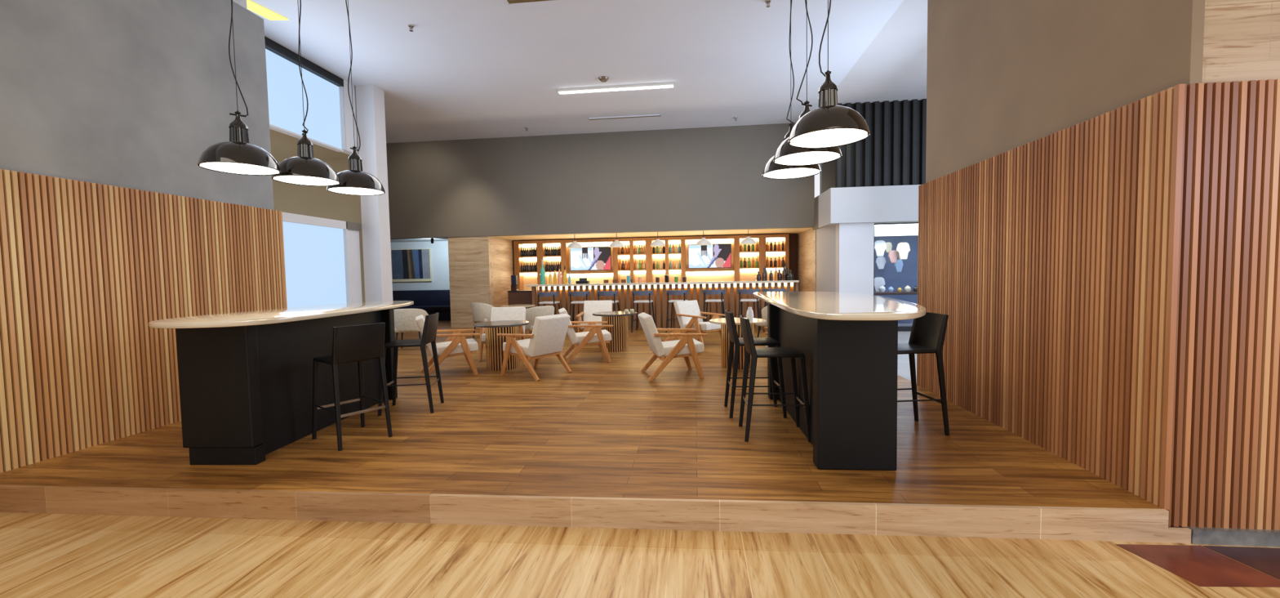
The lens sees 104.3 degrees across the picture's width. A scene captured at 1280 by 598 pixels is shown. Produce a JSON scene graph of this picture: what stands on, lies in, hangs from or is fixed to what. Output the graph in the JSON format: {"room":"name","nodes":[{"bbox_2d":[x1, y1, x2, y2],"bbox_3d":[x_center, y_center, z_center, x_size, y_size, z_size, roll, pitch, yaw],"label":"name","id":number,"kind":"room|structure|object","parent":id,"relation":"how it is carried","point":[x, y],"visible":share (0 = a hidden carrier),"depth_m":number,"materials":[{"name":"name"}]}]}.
{"room":"bar lounge","nodes":[
{"label":"bar lounge","id":0,"kind":"room"},
{"bbox_2d":[0,0,274,471],"bbox_3d":[-5.032,-0.878,3.145,0.330,4.760,6.240,-1,3,6],"label":"wall","id":1,"kind":"structure","parent":0,"point":[131,94],"depth_m":4.62,"materials":[{"name":"grey paint"}]},
{"bbox_2d":[0,168,284,472],"bbox_3d":[-4.837,0.187,3.184,0.022,2.262,6.242,-1,3,6],"label":"wall panel","id":2,"kind":"object","parent":1,"relation":"attached to","point":[148,256],"visible":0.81,"depth_m":4.37,"materials":[{"name":"brown wood"}]},
{"bbox_2d":[280,210,287,307],"bbox_3d":[-4.659,0.028,6.310,0.355,2.262,0.028,-1,3,6],"label":"trim","id":3,"kind":"structure","parent":1,"relation":"attached to","point":[281,211],"depth_m":6.26,"materials":[{"name":"brown wood"}]},
{"bbox_2d":[232,0,247,8],"bbox_3d":[-5.507,-1.379,6.329,1.300,5.100,0.090,-1,3,6],"label":"wall","id":4,"kind":"structure","parent":0,"point":[242,2],"depth_m":6.12,"materials":[{"name":"white paint"}]},
{"bbox_2d":[269,128,349,162],"bbox_3d":[-8.470,-2.744,8.452,5.380,0.120,3.620,-1,3,6],"label":"wall","id":5,"kind":"structure","parent":0,"point":[283,146],"depth_m":9.24,"materials":[{"name":"beige paint"}]},
{"bbox_2d":[269,80,358,155],"bbox_3d":[-5.717,-3.357,8.118,0.180,1.320,3.620,-1,3,6],"label":"wall","id":6,"kind":"structure","parent":0,"point":[349,121],"depth_m":9.34,"materials":[{"name":"white paint"}]},
{"bbox_2d":[264,35,343,86],"bbox_3d":[-5.736,-3.943,7.918,0.160,0.130,2.680,-1,3,6],"label":"roller blind","id":7,"kind":"object","parent":6,"relation":"attached to","point":[272,46],"visible":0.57,"depth_m":8.29,"materials":[{"name":"black metal"}]},
{"bbox_2d":[265,48,346,150],"bbox_3d":[-5.724,-3.299,7.951,0.120,1.160,2.680,-1,3,6],"label":"window","id":8,"kind":"structure","parent":6,"relation":"in","point":[324,122],"depth_m":8.39,"materials":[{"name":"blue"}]},
{"bbox_2d":[272,159,364,302],"bbox_3d":[-8.128,-0.886,10.425,5.580,3.800,0.180,-1,3,6],"label":"wall","id":9,"kind":"structure","parent":0,"point":[306,200],"depth_m":10.09,"materials":[{"name":"beige paint"}]},
{"bbox_2d":[282,212,362,302],"bbox_3d":[-5.748,-0.147,8.107,0.300,2.470,3.260,-1,3,6],"label":"window frame","id":10,"kind":"structure","parent":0,"point":[353,235],"depth_m":9.42,"materials":[{"name":"white paint"}]},
{"bbox_2d":[282,221,351,307],"bbox_3d":[-5.679,-0.224,8.015,0.160,2.030,2.700,-1,3,6],"label":"window","id":11,"kind":"structure","parent":10,"relation":"in","point":[317,260],"depth_m":8.58,"materials":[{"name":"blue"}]},
{"bbox_2d":[346,221,360,231],"bbox_3d":[-5.605,-1.386,9.500,0.310,0.140,0.375,-1,3,6],"label":"wall","id":12,"kind":"structure","parent":10,"relation":"attached to","point":[349,225],"depth_m":9.46,"materials":[{"name":"beige paint"}]},
{"bbox_2d":[355,84,392,302],"bbox_3d":[-5.216,-1.558,9.809,0.360,5.100,0.340,-1,3,6],"label":"column","id":13,"kind":"structure","parent":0,"point":[370,99],"depth_m":9.66,"materials":[{"name":"white paint"}]},
{"bbox_2d":[390,237,448,242],"bbox_3d":[-7.716,-1.911,15.554,5.300,0.080,3.000,-1,3,6],"label":"ceiling","id":14,"kind":"structure","parent":0,"point":[426,239],"depth_m":16.11,"materials":[{"name":"white paint"}]},
{"bbox_2d":[390,240,449,290],"bbox_3d":[-7.562,-1.873,16.950,5.300,5.100,0.200,-1,3,6],"label":"wall","id":15,"kind":"structure","parent":0,"point":[439,249],"depth_m":16.83,"materials":[{"name":"white paint"}]},
{"bbox_2d":[391,248,431,281],"bbox_3d":[-7.763,-1.145,16.870,1.400,1.100,0.056,-1,3,6],"label":"picture","id":16,"kind":"object","parent":15,"relation":"attached to","point":[407,264],"visible":0.99,"depth_m":16.84},
{"bbox_2d":[492,236,514,306],"bbox_3d":[-4.042,-0.528,14.820,0.169,2.500,2.000,-1,3,6],"label":"wall","id":17,"kind":"structure","parent":0,"point":[503,248],"depth_m":14.46,"materials":[{"name":"wood"}]},
{"bbox_2d":[0,320,1169,527],"bbox_3d":[-0.416,0.989,9.803,21.000,0.160,13.530,-1,3,6],"label":"floor","id":18,"kind":"structure","parent":0,"point":[601,428],"depth_m":3.94,"materials":[{"name":"brown wood"}]},
{"bbox_2d":[148,300,413,464],"bbox_3d":[-3.037,0.649,4.792,1.066,1.115,2.848,-1,3,6],"label":"table","id":19,"kind":"object","parent":18,"relation":"on","point":[246,377],"visible":0.97,"depth_m":3.94,"materials":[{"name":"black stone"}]},
{"bbox_2d":[311,322,392,450],"bbox_3d":[-2.534,0.716,4.341,0.545,1.010,0.436,1,4,36],"label":"bar stool","id":20,"kind":"object","parent":18,"relation":"on","point":[354,343],"visible":1,"depth_m":4.22,"materials":[{"name":"black plastic"}]},
{"bbox_2d":[377,312,444,415],"bbox_3d":[-2.432,0.668,5.269,0.545,1.010,0.436,-1,3,-8],"label":"bar stool","id":21,"kind":"object","parent":18,"relation":"on","point":[430,326],"visible":0.94,"depth_m":5.17,"materials":[{"name":"black plastic"}]},
{"bbox_2d":[393,308,428,350],"bbox_3d":[-4.473,0.580,9.659,0.690,0.822,0.598,-2,3,-10],"label":"tub chair","id":22,"kind":"object","parent":18,"relation":"on","point":[404,318],"visible":0.55,"depth_m":9.41,"materials":[{"name":"beige fabric"}]},
{"bbox_2d":[394,327,420,332],"bbox_3d":[-4.483,0.571,9.712,0.500,0.110,0.490,-2,3,-10],"label":"seat cushion","id":23,"kind":"object","parent":22,"relation":"on","point":[397,329],"depth_m":9.47,"materials":[{"name":"beige fabric"}]},
{"bbox_2d":[392,289,450,319],"bbox_3d":[-7.625,0.208,16.601,4.400,0.980,0.680,-1,3,6],"label":"banquette","id":24,"kind":"object","parent":18,"relation":"on","point":[433,301],"visible":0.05,"depth_m":16.66,"materials":[{"name":"blue fabric"}]},
{"bbox_2d":[415,314,479,379],"bbox_3d":[-2.789,0.665,7.214,0.826,0.868,0.695,-2,3,-24],"label":"armchair","id":25,"kind":"object","parent":18,"relation":"on","point":[456,344],"visible":0.7,"depth_m":7.00,"materials":[{"name":"beige fabric"}]},
{"bbox_2d":[435,337,478,355],"bbox_3d":[-2.704,0.702,7.254,0.604,0.168,0.540,-2,3,-24],"label":"seat cushion","id":26,"kind":"object","parent":25,"relation":"on","point":[473,344],"depth_m":7.07,"materials":[{"name":"beige fabric"}]},
{"bbox_2d":[471,302,493,337],"bbox_3d":[-3.534,0.477,11.367,0.690,0.822,0.598,1,4,37],"label":"tub chair","id":27,"kind":"object","parent":18,"relation":"on","point":[481,312],"visible":0.67,"depth_m":11.09,"materials":[{"name":"beige fabric"}]},
{"bbox_2d":[472,318,488,322],"bbox_3d":[-3.502,0.469,11.410,0.500,0.110,0.490,1,4,37],"label":"seat cushion","id":28,"kind":"object","parent":27,"relation":"on","point":[480,319],"depth_m":11.11,"materials":[{"name":"beige fabric"}]},
{"bbox_2d":[473,320,528,370],"bbox_3d":[-2.095,0.706,7.559,0.820,0.690,0.820,-1,3,6],"label":"table","id":29,"kind":"object","parent":18,"relation":"on","point":[495,353],"visible":0.87,"depth_m":7.36,"materials":[{"name":"wood"}]},
{"bbox_2d":[475,306,528,361],"bbox_3d":[-2.326,0.592,8.508,0.695,0.868,0.826,-1,3,-1],"label":"armchair","id":30,"kind":"object","parent":18,"relation":"on","point":[497,313],"visible":0.46,"depth_m":8.75,"materials":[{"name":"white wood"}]},
{"bbox_2d":[500,303,535,333],"bbox_3d":[-2.943,0.498,12.034,0.820,0.690,0.820,-1,3,6],"label":"table","id":31,"kind":"object","parent":18,"relation":"on","point":[526,305],"visible":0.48,"depth_m":11.90,"materials":[{"name":"beige stone"}]},
{"bbox_2d":[506,289,532,307],"bbox_3d":[-3.186,0.273,13.509,0.680,1.000,0.420,-1,3,6],"label":"base cabinet","id":32,"kind":"object","parent":18,"relation":"on","point":[524,296],"visible":0.26,"depth_m":13.29,"materials":[{"name":"brown wood"}]},
{"bbox_2d":[511,275,518,290],"bbox_3d":[-3.421,-0.436,13.549,0.160,0.420,0.160,-1,3,6],"label":"coffee machine","id":33,"kind":"object","parent":32,"relation":"on","point":[514,286],"visible":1,"depth_m":13.48,"materials":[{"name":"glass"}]},
{"bbox_2d":[496,313,571,381],"bbox_3d":[-1.478,0.650,7.040,0.826,0.868,0.695,1,3,34],"label":"armchair","id":34,"kind":"object","parent":18,"relation":"on","point":[548,335],"visible":0.99,"depth_m":6.82,"materials":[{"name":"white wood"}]},
{"bbox_2d":[502,337,530,355],"bbox_3d":[-1.554,0.690,7.094,0.604,0.168,0.540,1,3,34],"label":"seat cushion","id":35,"kind":"object","parent":34,"relation":"on","point":[525,344],"depth_m":6.91,"materials":[{"name":"beige fabric"}]},
{"bbox_2d":[524,305,554,333],"bbox_3d":[-1.977,0.536,9.644,0.690,0.822,0.598,-4,4,-43],"label":"tub chair","id":36,"kind":"object","parent":18,"relation":"on","point":[531,313],"visible":0.31,"depth_m":9.36,"materials":[{"name":"beige fabric"}]},
{"bbox_2d":[537,291,559,314],"bbox_3d":[-2.244,0.321,12.290,0.526,0.997,0.512,0,3,12],"label":"counter stool","id":37,"kind":"object","parent":18,"relation":"on","point":[553,294],"visible":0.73,"depth_m":12.08,"materials":[{"name":"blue fabric"}]},
{"bbox_2d":[568,291,590,328],"bbox_3d":[-1.467,0.311,12.204,0.526,0.997,0.512,-1,3,3],"label":"counter stool","id":38,"kind":"object","parent":18,"relation":"on","point":[571,293],"visible":0.6,"depth_m":12.02,"materials":[{"name":"blue fabric"}]},
{"bbox_2d":[558,307,613,364],"bbox_3d":[-0.898,0.584,8.143,0.826,0.868,0.695,-2,3,-12],"label":"armchair","id":39,"kind":"object","parent":18,"relation":"on","point":[593,334],"visible":0.91,"depth_m":7.87,"materials":[{"name":"brown wood"}]},
{"bbox_2d":[575,328,611,344],"bbox_3d":[-0.806,0.623,8.164,0.604,0.168,0.540,-2,3,-12],"label":"seat cushion","id":40,"kind":"object","parent":39,"relation":"on","point":[580,336],"depth_m":7.93,"materials":[{"name":"beige fabric"}]},
{"bbox_2d":[575,300,612,332],"bbox_3d":[-0.901,0.481,10.210,0.695,0.868,0.826,-1,3,3],"label":"armchair","id":41,"kind":"object","parent":18,"relation":"on","point":[590,307],"visible":0.37,"depth_m":10.44,"materials":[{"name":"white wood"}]},
{"bbox_2d":[579,323,601,328],"bbox_3d":[-0.906,0.527,10.120,0.540,0.168,0.604,-1,3,3],"label":"seat cushion","id":42,"kind":"object","parent":41,"relation":"on","point":[580,323],"depth_m":9.83,"materials":[{"name":"beige fabric"}]},
{"bbox_2d":[0,484,1191,542],"bbox_3d":[-0.963,1.340,3.157,8.163,0.183,0.030,-1,3,5],"label":"step","id":43,"kind":"structure","parent":18,"relation":"attached to","point":[1018,522],"depth_m":3.07,"materials":[{"name":"wood"}]},
{"bbox_2d":[596,290,619,311],"bbox_3d":[-0.763,0.302,12.127,0.526,0.997,0.512,0,3,12],"label":"counter stool","id":44,"kind":"object","parent":18,"relation":"on","point":[614,293],"visible":0.44,"depth_m":11.90,"materials":[{"name":"blue fabric"}]},
{"bbox_2d":[592,311,637,351],"bbox_3d":[-0.455,0.598,9.127,0.820,0.690,0.820,-1,3,6],"label":"table","id":45,"kind":"object","parent":18,"relation":"on","point":[619,332],"visible":0.89,"depth_m":8.93,"materials":[{"name":"wood"}]},
{"bbox_2d":[631,290,655,332],"bbox_3d":[0.082,0.291,12.034,0.526,0.997,0.512,0,3,13],"label":"counter stool","id":46,"kind":"object","parent":18,"relation":"on","point":[633,292],"visible":0.93,"depth_m":11.87,"materials":[{"name":"metal"}]},
{"bbox_2d":[526,280,799,328],"bbox_3d":[0.517,0.153,12.880,6.840,1.170,0.830,-1,3,6],"label":"bar counter","id":47,"kind":"object","parent":18,"relation":"on","point":[731,297],"depth_m":12.63,"materials":[{"name":"brown wood"}]},
{"bbox_2d":[540,258,545,284],"bbox_3d":[-2.594,-0.726,13.241,0.137,0.660,0.137,-1,3,6],"label":"bottle","id":48,"kind":"object","parent":47,"relation":"on","point":[542,269],"visible":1,"depth_m":13.20,"materials":[{"name":"teal glass"}]},
{"bbox_2d":[557,264,561,284],"bbox_3d":[-2.131,-0.649,13.144,0.104,0.500,0.104,-1,3,6],"label":"bottle","id":49,"kind":"object","parent":47,"relation":"on","point":[559,274],"visible":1,"depth_m":13.11,"materials":[{"name":"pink glass"}]},
{"bbox_2d":[526,280,799,286],"bbox_3d":[0.507,-0.406,12.852,6.840,0.050,0.830,-1,3,6],"label":"countertop","id":50,"kind":"structure","parent":47,"relation":"on","point":[748,281],"depth_m":12.48,"materials":[{"name":"beige stone"}]},
{"bbox_2d":[637,311,706,381],"bbox_3d":[0.426,0.626,6.822,0.826,0.868,0.695,-1,3,-9],"label":"armchair","id":51,"kind":"object","parent":18,"relation":"on","point":[685,346],"visible":0.99,"depth_m":6.54,"materials":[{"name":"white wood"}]},
{"bbox_2d":[661,338,703,356],"bbox_3d":[0.518,0.665,6.838,0.604,0.168,0.540,-1,3,-9],"label":"seat cushion","id":52,"kind":"object","parent":51,"relation":"on","point":[667,345],"depth_m":6.60,"materials":[{"name":"beige fabric"}]},
{"bbox_2d":[665,289,688,332],"bbox_3d":[0.916,0.281,11.942,0.526,0.997,0.512,0,3,18],"label":"counter stool","id":53,"kind":"object","parent":18,"relation":"on","point":[684,292],"visible":0.71,"depth_m":11.79,"materials":[{"name":"blue fabric"}]},
{"bbox_2d":[673,299,725,348],"bbox_3d":[1.153,0.475,9.577,0.695,0.868,0.826,-4,4,-42],"label":"armchair","id":54,"kind":"object","parent":18,"relation":"on","point":[688,312],"visible":0.76,"depth_m":9.55,"materials":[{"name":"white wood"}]},
{"bbox_2d":[684,321,720,330],"bbox_3d":[1.216,0.519,9.511,0.540,0.168,0.604,-4,4,-42],"label":"seat cushion","id":55,"kind":"object","parent":54,"relation":"on","point":[704,326],"depth_m":9.25,"materials":[{"name":"beige fabric"}]},
{"bbox_2d":[702,288,724,321],"bbox_3d":[1.771,0.270,11.848,0.526,0.997,0.512,0,3,15],"label":"counter stool","id":56,"kind":"object","parent":18,"relation":"on","point":[721,291],"visible":0.8,"depth_m":11.66,"materials":[{"name":"blue fabric"}]},
{"bbox_2d":[709,317,766,369],"bbox_3d":[1.440,0.654,7.330,0.820,0.690,0.820,-1,3,6],"label":"table","id":57,"kind":"object","parent":18,"relation":"on","point":[725,339],"visible":0.57,"depth_m":7.17,"materials":[{"name":"brown wood"}]},
{"bbox_2d":[746,306,753,319],"bbox_3d":[1.609,0.213,7.269,0.110,0.190,0.110,-1,3,6],"label":"vase","id":58,"kind":"object","parent":57,"relation":"on","point":[749,314],"visible":0.98,"depth_m":7.23,"materials":[{"name":"white ceramic"}]},
{"bbox_2d":[737,288,760,329],"bbox_3d":[2.586,0.260,11.758,0.526,0.997,0.512,0,3,18],"label":"counter stool","id":59,"kind":"object","parent":18,"relation":"on","point":[740,291],"visible":0.8,"depth_m":11.59,"materials":[{"name":"blue fabric"}]},
{"bbox_2d":[724,309,786,417],"bbox_3d":[1.127,0.621,4.925,0.545,1.010,0.436,-1,3,3],"label":"bar stool","id":60,"kind":"object","parent":18,"relation":"on","point":[731,327],"visible":0.98,"depth_m":4.74,"materials":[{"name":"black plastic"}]},
{"bbox_2d":[755,305,767,337],"bbox_3d":[2.568,0.467,9.390,0.690,0.822,0.598,-3,3,-31],"label":"tub chair","id":61,"kind":"object","parent":18,"relation":"on","point":[764,311],"visible":0.1,"depth_m":9.21,"materials":[{"name":"white fabric"}]},
{"bbox_2d":[762,288,786,331],"bbox_3d":[3.153,0.253,11.695,0.526,0.997,0.512,0,3,12],"label":"counter stool","id":62,"kind":"object","parent":18,"relation":"on","point":[763,289],"visible":0.16,"depth_m":11.49,"materials":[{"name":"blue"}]},
{"bbox_2d":[738,315,810,442],"bbox_3d":[1.138,0.655,4.251,0.545,1.010,0.436,-1,3,5],"label":"bar stool","id":63,"kind":"object","parent":18,"relation":"on","point":[792,353],"visible":0.99,"depth_m":4.08,"materials":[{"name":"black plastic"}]},
{"bbox_2d":[752,291,926,470],"bbox_3d":[1.739,0.562,4.564,1.135,1.140,3.567,-1,3,6],"label":"table","id":64,"kind":"object","parent":18,"relation":"on","point":[848,341],"visible":0.98,"depth_m":3.44,"materials":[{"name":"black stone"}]},
{"bbox_2d":[897,311,949,435],"bbox_3d":[2.292,0.631,4.316,0.545,1.010,0.436,-1,3,-4],"label":"bar stool","id":65,"kind":"object","parent":18,"relation":"on","point":[927,335],"visible":0.73,"depth_m":4.25,"materials":[{"name":"black plastic"}]},
{"bbox_3d":[0.249,0.212,14.917,8.220,0.858,0.550,-1,3,6],"label":"base cabinet","id":66,"kind":"object","parent":18,"relation":"on","visible":0},
{"bbox_3d":[0.238,-0.246,14.870,8.220,0.058,0.600,-1,3,6],"label":"countertop","id":67,"kind":"structure","parent":66,"relation":"on","visible":0},
{"bbox_2d":[513,233,789,290],"bbox_3d":[0.241,-1.049,14.989,8.220,1.570,0.380,-1,3,6],"label":"bar shelf","id":68,"kind":"object","parent":67,"relation":"on","point":[736,273],"visible":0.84,"depth_m":14.98,"materials":[{"name":"brown wood"}]},
{"bbox_2d":[569,246,611,270],"bbox_3d":[-1.470,-1.205,14.905,1.240,0.690,0.162,-1,3,6],"label":"television","id":69,"kind":"object","parent":68,"relation":"attached to","point":[592,258],"visible":0.97,"depth_m":14.82,"materials":[{"name":"multicoloured glass"}]},
{"bbox_2d":[688,243,731,268],"bbox_3d":[2.033,-1.248,14.519,1.240,0.690,0.162,-1,3,6],"label":"television","id":70,"kind":"object","parent":68,"relation":"attached to","point":[713,255],"visible":0.98,"depth_m":14.44,"materials":[{"name":"multicoloured glass"}]},
{"bbox_2d":[247,0,927,142],"bbox_3d":[-0.830,-4.132,6.625,21.000,0.200,19.400,-1,3,6],"label":"ceiling","id":71,"kind":"structure","parent":0,"point":[466,68],"depth_m":8.52,"materials":[{"name":"paint"}]},
{"bbox_2d":[197,0,280,175],"bbox_3d":[-3.093,-2.420,3.749,0.501,2.850,0.501,-3,3,-31],"label":"pendant lamp","id":72,"kind":"object","parent":71,"relation":"hanging from","point":[237,155],"visible":1,"depth_m":3.75,"materials":[{"name":"black metal"}]},
{"bbox_2d":[200,161,278,174],"bbox_3d":[-3.068,-1.006,3.820,0.471,0.009,0.471,-3,4,-40],"label":"diffuser","id":73,"kind":"object","parent":72,"relation":"attached to","point":[233,167],"depth_m":3.80,"materials":[{"name":"white plastic"}]},
{"bbox_2d":[246,0,288,20],"bbox_3d":[-5.324,-3.931,6.486,0.234,0.015,1.305,0,3,20],"label":"recessed light","id":74,"kind":"object","parent":71,"relation":"in","point":[255,7],"visible":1,"depth_m":6.85,"materials":[{"name":"yellow"}]},
{"bbox_2d":[271,0,340,186],"bbox_3d":[-2.922,-2.448,4.253,0.501,2.850,0.501,0,3,18],"label":"pendant lamp","id":75,"kind":"object","parent":71,"relation":"hanging from","point":[304,169],"visible":0.96,"depth_m":4.25,"materials":[{"name":"black metal"}]},
{"bbox_2d":[273,175,338,185],"bbox_3d":[-2.897,-1.034,4.323,0.471,0.009,0.471,1,4,38],"label":"diffuser","id":76,"kind":"object","parent":75,"relation":"attached to","point":[295,180],"depth_m":4.31,"materials":[{"name":"white plastic"}]},
{"bbox_2d":[326,0,385,195],"bbox_3d":[-2.810,-2.478,4.813,0.501,2.850,0.501,-4,4,-44],"label":"pendant lamp","id":77,"kind":"object","parent":71,"relation":"hanging from","point":[353,181],"visible":0.97,"depth_m":4.81,"materials":[{"name":"black metal"}]},
{"bbox_2d":[328,186,383,195],"bbox_3d":[-2.785,-1.064,4.884,0.471,0.009,0.471,0,3,14],"label":"diffuser","id":78,"kind":"object","parent":77,"relation":"attached to","point":[344,190],"depth_m":4.87,"materials":[{"name":"white plastic"}]},
{"bbox_2d":[505,0,560,4],"bbox_3d":[-1.135,-4.007,6.449,1.370,0.020,0.470,-1,3,6],"label":"ceiling vent","id":79,"kind":"object","parent":71,"relation":"in","point":[508,2],"visible":1,"depth_m":6.70,"materials":[{"name":"paint"}]},
{"bbox_2d":[557,82,673,93],"bbox_3d":[-0.487,-4.167,9.830,2.300,0.062,0.120,-1,3,6],"label":"linear light","id":80,"kind":"object","parent":71,"relation":"attached to","point":[662,85],"visible":1,"depth_m":9.79,"materials":[{"name":"white plastic"}]},
{"bbox_2d":[587,114,661,119],"bbox_3d":[-0.365,-4.285,11.729,1.730,0.020,0.110,-1,3,6],"label":"ceiling vent","id":81,"kind":"object","parent":71,"relation":"in","point":[650,115],"visible":1,"depth_m":11.72,"materials":[{"name":"metal"}]},
{"bbox_2d":[761,0,821,178],"bbox_3d":[1.310,-2.528,4.318,0.501,2.850,0.501,-2,3,-16],"label":"pendant lamp","id":82,"kind":"object","parent":71,"relation":"hanging from","point":[771,170],"visible":0.51,"depth_m":4.33,"materials":[{"name":"black metal"}]},
{"bbox_2d":[764,168,819,177],"bbox_3d":[1.335,-1.114,4.389,0.471,0.009,0.471,-1,3,4],"label":"diffuser","id":83,"kind":"object","parent":82,"relation":"attached to","point":[768,172],"depth_m":4.37,"materials":[{"name":"white plastic"}]},
{"bbox_2d":[773,0,841,165],"bbox_3d":[1.258,-2.498,3.752,0.501,2.850,0.501,1,3,31],"label":"pendant lamp","id":84,"kind":"object","parent":71,"relation":"hanging from","point":[786,154],"visible":0.59,"depth_m":3.77,"materials":[{"name":"black metal"}]},
{"bbox_2d":[775,151,839,164],"bbox_3d":[1.283,-1.084,3.822,0.471,0.009,0.471,-3,3,-28],"label":"diffuser","id":85,"kind":"object","parent":84,"relation":"attached to","point":[784,157],"depth_m":3.79,"materials":[{"name":"white plastic"}]},
{"bbox_2d":[787,0,870,148],"bbox_3d":[1.206,-2.469,3.185,0.501,2.850,0.501,0,3,12],"label":"pendant lamp","id":86,"kind":"object","parent":71,"relation":"hanging from","point":[829,125],"visible":1,"depth_m":3.16,"materials":[{"name":"black metal"}]},
{"bbox_2d":[790,128,867,147],"bbox_3d":[1.231,-1.055,3.255,0.471,0.009,0.471,0,3,15],"label":"diffuser","id":87,"kind":"object","parent":86,"relation":"attached to","point":[804,137],"depth_m":3.23,"materials":[{"name":"white plastic"}]},
{"bbox_2d":[386,122,835,327],"bbox_3d":[-0.180,-1.817,13.172,20.800,5.100,0.300,-1,3,6],"label":"wall","id":88,"kind":"structure","parent":0,"point":[711,178],"depth_m":13.10,"materials":[{"name":"beige paint"}]},
{"bbox_2d":[0,511,1279,597],"bbox_3d":[-0.060,1.667,-0.713,18.004,0.123,8.400,-1,3,6],"label":"floor","id":89,"kind":"structure","parent":0,"point":[35,562],"depth_m":2.70,"materials":[{"name":"wood"}]},
{"bbox_2d":[1183,525,1279,546],"bbox_3d":[6.214,1.294,2.529,6.235,0.080,0.160,-1,3,6],"label":"plinth","id":90,"kind":"object","parent":89,"relation":"on","point":[1206,535],"visible":0.4,"depth_m":2.77,"materials":[{"name":"grey stone"}]},
{"bbox_2d":[491,227,811,240],"bbox_3d":[0.207,-1.875,14.184,8.750,0.100,2.000,-1,3,6],"label":"soffit","id":91,"kind":"structure","parent":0,"point":[786,230],"depth_m":14.06,"materials":[{"name":"beige wood"}]},
{"bbox_2d":[567,240,582,248],"bbox_3d":[-1.772,-1.569,13.490,0.396,0.371,0.396,-1,3,6],"label":"pendant","id":92,"kind":"object","parent":91,"relation":"hanging from","point":[573,245],"visible":1,"depth_m":13.38,"materials":[{"name":"white ceramic"}]},
{"bbox_2d":[609,232,623,247],"bbox_3d":[-0.629,-1.584,13.364,0.396,0.371,0.396,-1,3,6],"label":"pendant","id":93,"kind":"object","parent":91,"relation":"hanging from","point":[616,243],"visible":1,"depth_m":13.25,"materials":[{"name":"white"}]},
{"bbox_2d":[650,231,665,246],"bbox_3d":[0.474,-1.597,13.242,0.396,0.371,0.396,-1,3,6],"label":"pendant","id":94,"kind":"object","parent":91,"relation":"hanging from","point":[657,242],"visible":0.99,"depth_m":13.12,"materials":[{"name":"white"}]},
{"bbox_2d":[696,231,711,244],"bbox_3d":[1.677,-1.613,13.110,0.396,0.371,0.396,-1,3,6],"label":"pendant","id":95,"kind":"object","parent":91,"relation":"hanging from","point":[703,241],"visible":1,"depth_m":13.00,"materials":[{"name":"white"}]},
{"bbox_2d":[740,229,755,244],"bbox_3d":[2.830,-1.627,12.983,0.396,0.371,0.396,-1,3,6],"label":"pendant","id":96,"kind":"object","parent":91,"relation":"hanging from","point":[748,240],"visible":1,"depth_m":12.87,"materials":[{"name":"white"}]},
{"bbox_2d":[788,233,797,279],"bbox_3d":[0.419,-0.631,15.273,8.900,2.500,0.120,-1,3,6],"label":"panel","id":97,"kind":"structure","parent":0,"point":[793,238],"depth_m":14.72,"materials":[{"name":"brown wood"}]},
{"bbox_2d":[797,195,818,291],"bbox_3d":[4.605,-0.978,13.497,0.180,3.220,2.700,-1,3,6],"label":"wall","id":98,"kind":"structure","parent":0,"point":[804,237],"depth_m":13.58,"materials":[{"name":"wood"}]},
{"bbox_2d":[816,224,835,291],"bbox_3d":[4.496,-0.510,11.992,0.098,2.440,1.176,-1,3,-4],"label":"wall","id":99,"kind":"structure","parent":0,"point":[825,236],"depth_m":11.87,"materials":[{"name":"grey paint"}]},
{"bbox_2d":[818,184,920,227],"bbox_3d":[7.159,-2.133,11.243,5.780,0.780,1.100,-1,3,6],"label":"wall","id":100,"kind":"structure","parent":0,"point":[887,203],"depth_m":10.93,"materials":[{"name":"grey paint"}]},
{"bbox_2d":[835,98,926,294],"bbox_3d":[7.225,-1.841,10.984,5.600,5.100,0.330,-1,3,6],"label":"wall","id":101,"kind":"structure","parent":0,"point":[894,151],"depth_m":11.05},
{"bbox_2d":[873,222,918,331],"bbox_3d":[6.341,-0.494,11.095,2.215,2.430,0.060,-1,3,6],"label":"window","id":102,"kind":"structure","parent":101,"relation":"in","point":[895,245],"depth_m":11.13,"materials":[{"name":"clear glass"}]},
{"bbox_2d":[925,0,1204,182],"bbox_3d":[3.792,-2.625,4.122,1.300,2.726,3.120,-1,3,6],"label":"wall","id":103,"kind":"structure","parent":0,"point":[1002,76],"depth_m":3.90,"materials":[{"name":"grey paint"}]},
{"bbox_2d":[1202,0,1279,83],"bbox_3d":[4.705,-2.560,2.494,3.330,2.726,0.039,-1,3,6],"label":"wall","id":104,"kind":"structure","parent":0,"point":[1242,39],"depth_m":2.69,"materials":[{"name":"wood"}]},
{"bbox_3d":[3.924,0.001,4.262,1.535,2.532,3.125,-1,3,6],"label":"wall","id":105,"kind":"structure","parent":0,"visible":0},
{"bbox_2d":[916,86,1173,505],"bbox_3d":[3.151,-0.071,4.368,0.022,2.372,3.134,-1,3,6],"label":"wall panel","id":106,"kind":"object","parent":105,"relation":"attached to","point":[1046,258],"visible":0.98,"depth_m":3.56,"materials":[{"name":"brown wood"}]},
{"bbox_2d":[1159,83,1185,510],"bbox_3d":[2.978,0.061,2.784,0.028,2.472,0.030,-1,3,6],"label":"trim","id":107,"kind":"structure","parent":105,"relation":"attached to","point":[1179,90],"depth_m":2.77,"materials":[{"name":"brown wood"}]},
{"bbox_3d":[5.471,0.025,2.622,1.900,2.472,0.205,-1,3,6],"label":"wall","id":108,"kind":"structure","parent":0,"visible":0},
{"bbox_2d":[1168,78,1279,529],"bbox_3d":[4.619,0.041,2.602,3.302,2.472,0.022,-1,3,6],"label":"wall panel","id":109,"kind":"object","parent":108,"relation":"attached to","point":[1225,471],"visible":0.98,"depth_m":2.75,"materials":[{"name":"brown wood"}]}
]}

